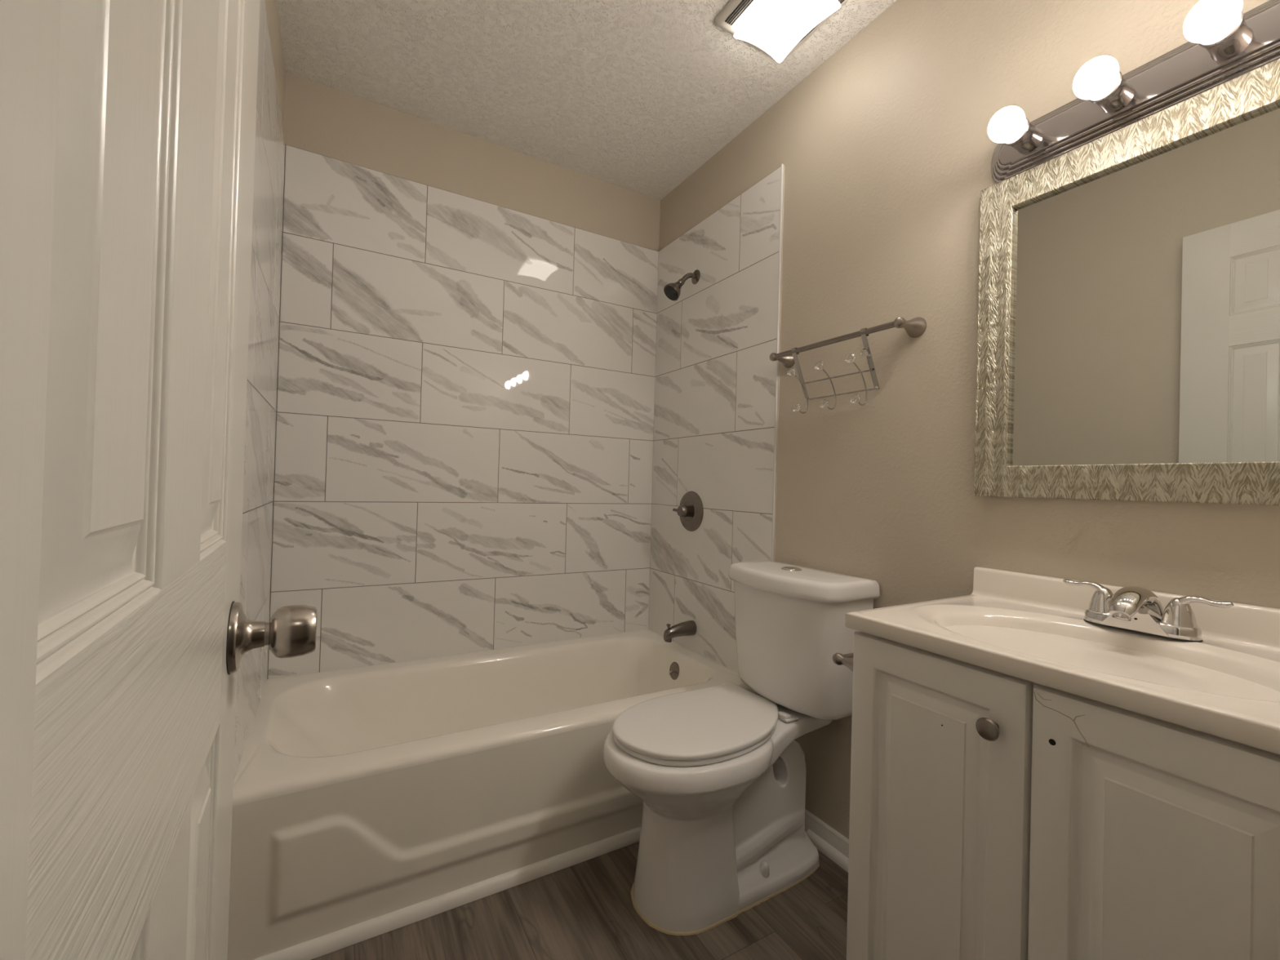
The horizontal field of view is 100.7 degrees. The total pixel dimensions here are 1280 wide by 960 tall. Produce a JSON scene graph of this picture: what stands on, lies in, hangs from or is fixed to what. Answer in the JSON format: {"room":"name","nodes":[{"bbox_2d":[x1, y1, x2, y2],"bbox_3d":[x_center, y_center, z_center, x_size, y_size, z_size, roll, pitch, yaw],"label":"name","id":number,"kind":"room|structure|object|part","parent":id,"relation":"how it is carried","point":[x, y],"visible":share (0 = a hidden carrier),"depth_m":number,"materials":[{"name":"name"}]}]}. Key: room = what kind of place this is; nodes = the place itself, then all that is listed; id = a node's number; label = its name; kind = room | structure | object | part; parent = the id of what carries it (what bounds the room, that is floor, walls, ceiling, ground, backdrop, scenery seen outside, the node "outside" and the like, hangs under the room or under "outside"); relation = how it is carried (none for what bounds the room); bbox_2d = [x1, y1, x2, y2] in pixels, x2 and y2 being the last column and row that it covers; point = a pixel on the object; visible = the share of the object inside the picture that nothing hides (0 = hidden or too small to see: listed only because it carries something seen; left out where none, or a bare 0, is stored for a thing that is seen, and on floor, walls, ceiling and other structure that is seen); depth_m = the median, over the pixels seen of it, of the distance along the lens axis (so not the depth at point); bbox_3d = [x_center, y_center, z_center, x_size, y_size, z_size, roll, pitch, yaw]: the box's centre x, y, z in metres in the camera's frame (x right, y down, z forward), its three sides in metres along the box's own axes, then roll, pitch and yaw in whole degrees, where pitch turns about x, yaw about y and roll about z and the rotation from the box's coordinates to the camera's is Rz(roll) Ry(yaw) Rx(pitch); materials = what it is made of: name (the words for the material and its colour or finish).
{"room":"bathroom","nodes":[
{"label":"bathroom","id":0,"kind":"room"},
{"bbox_2d":[233,0,285,780],"bbox_3d":[-0.728,-0.158,0.808,0.108,2.468,2.243,2,-1,-30],"label":"wall","id":1,"kind":"structure","parent":0,"point":[270,145],"depth_m":1.42,"materials":[{"name":"beige paint"}]},
{"bbox_2d":[267,71,660,679],"bbox_3d":[-0.617,-0.142,2.225,1.715,2.468,0.102,2,-1,-30],"label":"wall","id":2,"kind":"structure","parent":0,"point":[466,369],"depth_m":2.09,"materials":[{"name":"white tile"}]},
{"bbox_2d":[311,841,848,959],"bbox_3d":[-0.023,1.132,0.436,2.400,0.080,3.810,2,-1,-30],"label":"floor","id":3,"kind":"structure","parent":0,"point":[584,910],"depth_m":1.30,"materials":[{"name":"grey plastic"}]},
{"bbox_2d":[226,629,758,959],"bbox_3d":[-0.422,0.889,1.829,1.499,0.386,0.772,2,-1,-30],"label":"bathtub","id":4,"kind":"object","parent":3,"relation":"on","point":[360,794],"visible":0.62,"depth_m":1.44,"materials":[{"name":"white ceramic"}]},
{"bbox_2d":[253,826,640,959],"bbox_3d":[-0.237,1.080,1.493,1.507,0.030,0.020,2,-1,-30],"label":"trim","id":5,"kind":"structure","parent":4,"relation":"attached to","point":[317,947],"depth_m":1.34,"materials":[{"name":"white wood"}]},
{"bbox_3d":[0.145,0.788,2.186,0.021,0.072,0.072,2,-1,-30],"label":"overflow plate","id":6,"kind":"part","parent":4,"relation":"part of","materials":[{"name":"silver metal"}]},
{"bbox_2d":[603,560,879,935],"bbox_3d":[0.237,0.685,1.483,0.718,0.848,0.438,2,-1,-30],"label":"toilet","id":7,"kind":"object","parent":3,"relation":"on","point":[718,772],"visible":0.99,"depth_m":1.42,"materials":[{"name":"white ceramic"}]},
{"bbox_3d":[0.168,0.671,1.453,0.509,0.015,0.344,2,-1,-30],"label":"seat","id":8,"kind":"part","parent":7,"relation":"part of","materials":[{"name":"white plastic"}]},
{"bbox_3d":[0.168,0.655,1.453,0.515,0.017,0.349,2,-1,-30],"label":"seat lid","id":9,"kind":"part","parent":7,"relation":"part of","materials":[{"name":"white plastic"}]},
{"bbox_3d":[0.218,0.888,1.473,0.686,0.440,0.377,2,-1,-30],"label":"bowl","id":10,"kind":"part","parent":7,"relation":"part of","materials":[{"name":"white ceramic"}]},
{"bbox_3d":[0.454,0.493,1.607,0.213,0.334,0.412,2,-1,-30],"label":"tank","id":11,"kind":"part","parent":7,"relation":"part of","materials":[{"name":"white ceramic"}]},
{"bbox_3d":[0.456,0.300,1.607,0.237,0.054,0.438,2,-1,-30],"label":"tank lid","id":12,"kind":"part","parent":7,"relation":"part of","materials":[{"name":"white ceramic"}]},
{"bbox_2d":[846,631,1279,959],"bbox_3d":[0.734,0.705,0.868,0.476,0.823,0.604,2,-1,-30],"label":"vanity cabinet","id":13,"kind":"object","parent":3,"relation":"on","point":[994,815],"visible":0.96,"depth_m":0.75,"materials":[{"name":"white wood"}]},
{"bbox_2d":[832,652,853,671],"bbox_3d":[0.494,0.374,1.117,0.201,0.044,0.076,2,-1,-30],"label":"paper holder","id":14,"kind":"object","parent":13,"relation":"attached to","point":[846,660],"visible":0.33,"depth_m":1.09,"materials":[{"name":"silver metal"}]},
{"bbox_3d":[0.485,0.653,0.900,0.018,0.714,0.300,2,-1,-30],"label":"cabinet door","id":15,"kind":"part","parent":13,"relation":"part of","materials":[{"name":"white wood"}]},
{"bbox_3d":[0.527,0.373,0.797,0.028,0.033,0.033,2,-1,-30],"label":"door knob","id":16,"kind":"part","parent":13,"relation":"part of","materials":[{"name":"silver metal"}]},
{"bbox_2d":[844,566,1279,754],"bbox_3d":[0.751,0.297,0.875,0.467,0.194,0.613,2,-1,-30],"label":"sink","id":17,"kind":"object","parent":13,"relation":"in","point":[1029,627],"visible":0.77,"depth_m":0.86,"materials":[{"name":"white ceramic"}]},
{"bbox_2d":[1062,578,1233,642],"bbox_3d":[0.868,0.228,0.933,0.126,0.079,0.228,2,-1,-30],"label":"bathroom faucet","id":18,"kind":"object","parent":17,"relation":"on","point":[1136,609],"visible":1,"depth_m":0.91,"materials":[{"name":"silver metal"}]},
{"bbox_3d":[0.857,0.220,1.009,0.046,0.053,0.086,2,-1,-30],"label":"lever handle","id":19,"kind":"part","parent":18,"relation":"part of","materials":[{"name":"silver metal"}]},
{"bbox_3d":[0.867,0.226,0.932,0.122,0.075,0.092,2,-1,-30],"label":"spout","id":20,"kind":"part","parent":18,"relation":"part of","materials":[{"name":"silver metal"}]},
{"bbox_3d":[0.892,0.255,0.947,0.052,0.022,0.156,2,-1,-30],"label":"plate","id":21,"kind":"part","parent":18,"relation":"part of","materials":[{"name":"silver metal"}]},
{"bbox_3d":[0.928,0.221,0.885,0.046,0.053,0.086,2,-1,-30],"label":"lever handle","id":22,"kind":"part","parent":18,"relation":"part of","materials":[{"name":"silver metal"}]},
{"bbox_3d":[0.636,0.655,0.636,0.018,0.714,0.300,2,-1,-30],"label":"cabinet door","id":23,"kind":"part","parent":13,"relation":"part of","materials":[{"name":"white wood"}]},
{"bbox_2d":[276,0,897,200],"bbox_3d":[0.047,-1.415,0.460,2.400,0.080,3.810,2,-1,-30],"label":"ceiling","id":24,"kind":"structure","parent":0,"point":[635,95],"depth_m":1.77,"materials":[{"name":"white paint"}]},
{"bbox_2d":[715,0,848,62],"bbox_3d":[0.409,-1.329,1.510,0.276,0.050,0.297,2,-1,-30],"label":"exhaust fan light","id":25,"kind":"object","parent":24,"relation":"attached to","point":[775,28],"visible":1,"depth_m":1.52,"materials":[{"name":"grey plastic"}]},
{"bbox_2d":[648,0,1279,839],"bbox_3d":[0.664,-0.113,1.610,0.108,2.468,2.243,2,-1,-30],"label":"wall","id":26,"kind":"structure","parent":0,"point":[886,148],"depth_m":1.52,"materials":[{"name":"beige paint"}]},
{"bbox_2d":[663,620,696,642],"bbox_3d":[0.162,0.625,2.193,0.140,0.075,0.055,2,-1,-30],"label":"tub spout","id":27,"kind":"object","parent":26,"relation":"attached to","point":[688,628],"visible":1,"depth_m":2.17,"materials":[{"name":"silver metal"}]},
{"bbox_2d":[663,269,700,301],"bbox_3d":[0.173,-0.830,2.241,0.154,0.150,0.076,2,-1,-30],"label":"shower","id":28,"kind":"object","parent":26,"relation":"attached to","point":[672,291],"visible":1,"depth_m":2.22,"materials":[{"name":"silver metal"}]},
{"bbox_3d":[0.205,-0.859,2.259,0.081,0.056,0.021,2,-1,-30],"label":"shower arm","id":29,"kind":"part","parent":28,"relation":"part of","materials":[{"name":"silver metal"}]},
{"bbox_2d":[672,491,703,531],"bbox_3d":[0.189,0.132,2.245,0.069,0.172,0.172,2,-1,-30],"label":"shower valve","id":30,"kind":"object","parent":26,"relation":"attached to","point":[690,510],"visible":1,"depth_m":2.23,"materials":[{"name":"silver metal"}]},
{"bbox_3d":[0.179,0.132,2.251,0.057,0.052,0.072,2,-1,-30],"label":"valve handle","id":31,"kind":"part","parent":30,"relation":"part of","materials":[{"name":"silver metal"}]},
{"bbox_2d":[771,164,784,560],"bbox_3d":[0.473,-0.193,1.845,0.010,1.822,0.006,2,-1,-30],"label":"trim","id":32,"kind":"structure","parent":26,"relation":"attached to","point":[782,165],"depth_m":1.84,"materials":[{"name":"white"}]},
{"bbox_2d":[804,809,848,872],"bbox_3d":[0.591,1.084,1.548,0.031,0.070,0.725,2,-1,-30],"label":"baseboard","id":33,"kind":"structure","parent":26,"relation":"attached to","point":[826,839],"depth_m":1.59,"materials":[{"name":"white wood"}]},
{"bbox_2d":[769,316,926,368],"bbox_3d":[0.585,-0.407,1.584,0.088,0.054,0.508,2,-1,-30],"label":"towel bar","id":34,"kind":"object","parent":26,"relation":"attached to","point":[915,327],"visible":0.98,"depth_m":1.47,"materials":[{"name":"silver metal"}]},
{"bbox_3d":[0.472,-0.409,1.781,0.088,0.054,0.054,2,-1,-30],"label":"post","id":35,"kind":"part","parent":34,"relation":"part of","materials":[{"name":"silver metal"}]},
{"bbox_2d":[786,328,879,413],"bbox_3d":[0.566,-0.315,1.579,0.100,0.208,0.272,2,-1,-30],"label":"hook rack","id":36,"kind":"object","parent":34,"relation":"hanging from","point":[855,398],"visible":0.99,"depth_m":1.55,"materials":[{"name":"silver metal"}]},
{"bbox_3d":[0.473,-0.340,1.659,0.027,0.027,0.027,1,-1,14],"label":"acrylic knob","id":37,"kind":"part","parent":36,"relation":"part of","materials":[{"name":"white"}]},
{"bbox_3d":[0.492,-0.229,1.672,0.026,0.028,0.027,1,-1,19],"label":"acrylic knob","id":38,"kind":"part","parent":36,"relation":"part of","materials":[{"name":"white"}]},
{"bbox_3d":[0.528,-0.339,1.565,0.027,0.027,0.027,1,-1,16],"label":"acrylic knob","id":39,"kind":"part","parent":36,"relation":"part of","materials":[{"name":"white"}]},
{"bbox_3d":[0.546,-0.228,1.576,0.026,0.028,0.027,1,-1,19],"label":"acrylic knob","id":40,"kind":"part","parent":36,"relation":"part of","materials":[{"name":"white"}]},
{"bbox_3d":[0.582,-0.339,1.471,0.027,0.027,0.027,1,-1,16],"label":"acrylic knob","id":41,"kind":"part","parent":36,"relation":"part of","materials":[{"name":"white"}]},
{"bbox_3d":[0.600,-0.227,1.483,0.026,0.028,0.027,1,-1,19],"label":"acrylic knob","id":42,"kind":"part","parent":36,"relation":"part of","materials":[{"name":"white"}]},
{"bbox_3d":[0.622,-0.352,1.466,0.025,0.020,0.021,2,-1,-30],"label":"acrylic knob","id":43,"kind":"part","parent":36,"relation":"part of","materials":[{"name":"white"}]},
{"bbox_3d":[0.698,-0.406,1.387,0.088,0.054,0.054,2,-1,-30],"label":"post","id":44,"kind":"part","parent":34,"relation":"part of","materials":[{"name":"silver metal"}]},
{"bbox_2d":[970,566,1279,651],"bbox_3d":[0.941,0.239,0.984,0.033,0.064,0.613,2,-1,-30],"label":"backsplash","id":45,"kind":"structure","parent":26,"relation":"attached to","point":[1256,626],"depth_m":1.05,"materials":[{"name":"white stone"}]},
{"bbox_2d":[973,58,1279,505],"bbox_3d":[0.961,-0.323,0.992,0.020,0.726,0.620,2,-1,-30],"label":"wall mirror","id":46,"kind":"object","parent":26,"relation":"attached to","point":[1128,333],"visible":1,"depth_m":1.01,"materials":[{"name":"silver metal"}]},
{"bbox_2d":[987,0,1279,183],"bbox_3d":[0.916,-0.741,0.949,0.164,0.118,0.612,2,-1,-30],"label":"vanity light","id":47,"kind":"object","parent":26,"relation":"attached to","point":[1225,43],"visible":1,"depth_m":0.97,"materials":[{"name":"silver metal"}]},
{"bbox_3d":[0.770,-0.743,1.112,0.074,0.065,0.065,2,-1,-30],"label":"bulb","id":48,"kind":"part","parent":47,"relation":"part of","materials":[{"name":"white glass"}]},
{"bbox_2d":[1003,117,1043,154],"bbox_3d":[0.826,-0.741,1.143,0.070,0.053,0.053,2,-1,-30],"label":"socket","id":49,"kind":"object","parent":47,"relation":"attached to","point":[1030,140],"depth_m":1.14,"materials":[{"name":"silver metal"}]},
{"bbox_3d":[0.845,-0.742,0.982,0.074,0.065,0.065,2,-1,-30],"label":"bulb","id":50,"kind":"part","parent":47,"relation":"part of","materials":[{"name":"white glass"}]},
{"bbox_2d":[1088,71,1134,113],"bbox_3d":[0.901,-0.740,1.013,0.070,0.053,0.053,2,-1,-30],"label":"socket","id":51,"kind":"object","parent":47,"relation":"attached to","point":[1120,98],"depth_m":1.01,"materials":[{"name":"silver metal"}]},
{"bbox_3d":[0.920,-0.741,0.851,0.074,0.065,0.065,2,-1,-30],"label":"bulb","id":52,"kind":"part","parent":47,"relation":"part of","materials":[{"name":"white glass"}]},
{"bbox_2d":[1197,9,1253,62],"bbox_3d":[0.976,-0.740,0.883,0.070,0.053,0.053,2,-1,-30],"label":"socket","id":53,"kind":"object","parent":47,"relation":"attached to","point":[1235,45],"depth_m":0.88,"materials":[{"name":"silver metal"}]},
{"bbox_3d":[0.499,-0.130,0.287,1.515,2.468,0.115,2,-1,-30],"label":"wall","id":54,"kind":"structure","parent":0,"visible":0},
{"bbox_2d":[0,0,316,959],"bbox_3d":[-0.258,0.032,0.315,0.109,2.040,0.623,2,-1,-30],"label":"door","id":55,"kind":"structure","parent":54,"relation":"in","point":[127,127],"depth_m":0.21,"materials":[{"name":"white wood"}]},
{"bbox_3d":[-0.370,0.155,0.537,0.074,0.067,0.067,2,-1,-30],"label":"knob","id":56,"kind":"part","parent":55,"relation":"part of","materials":[{"name":"silver metal"}]}
]}

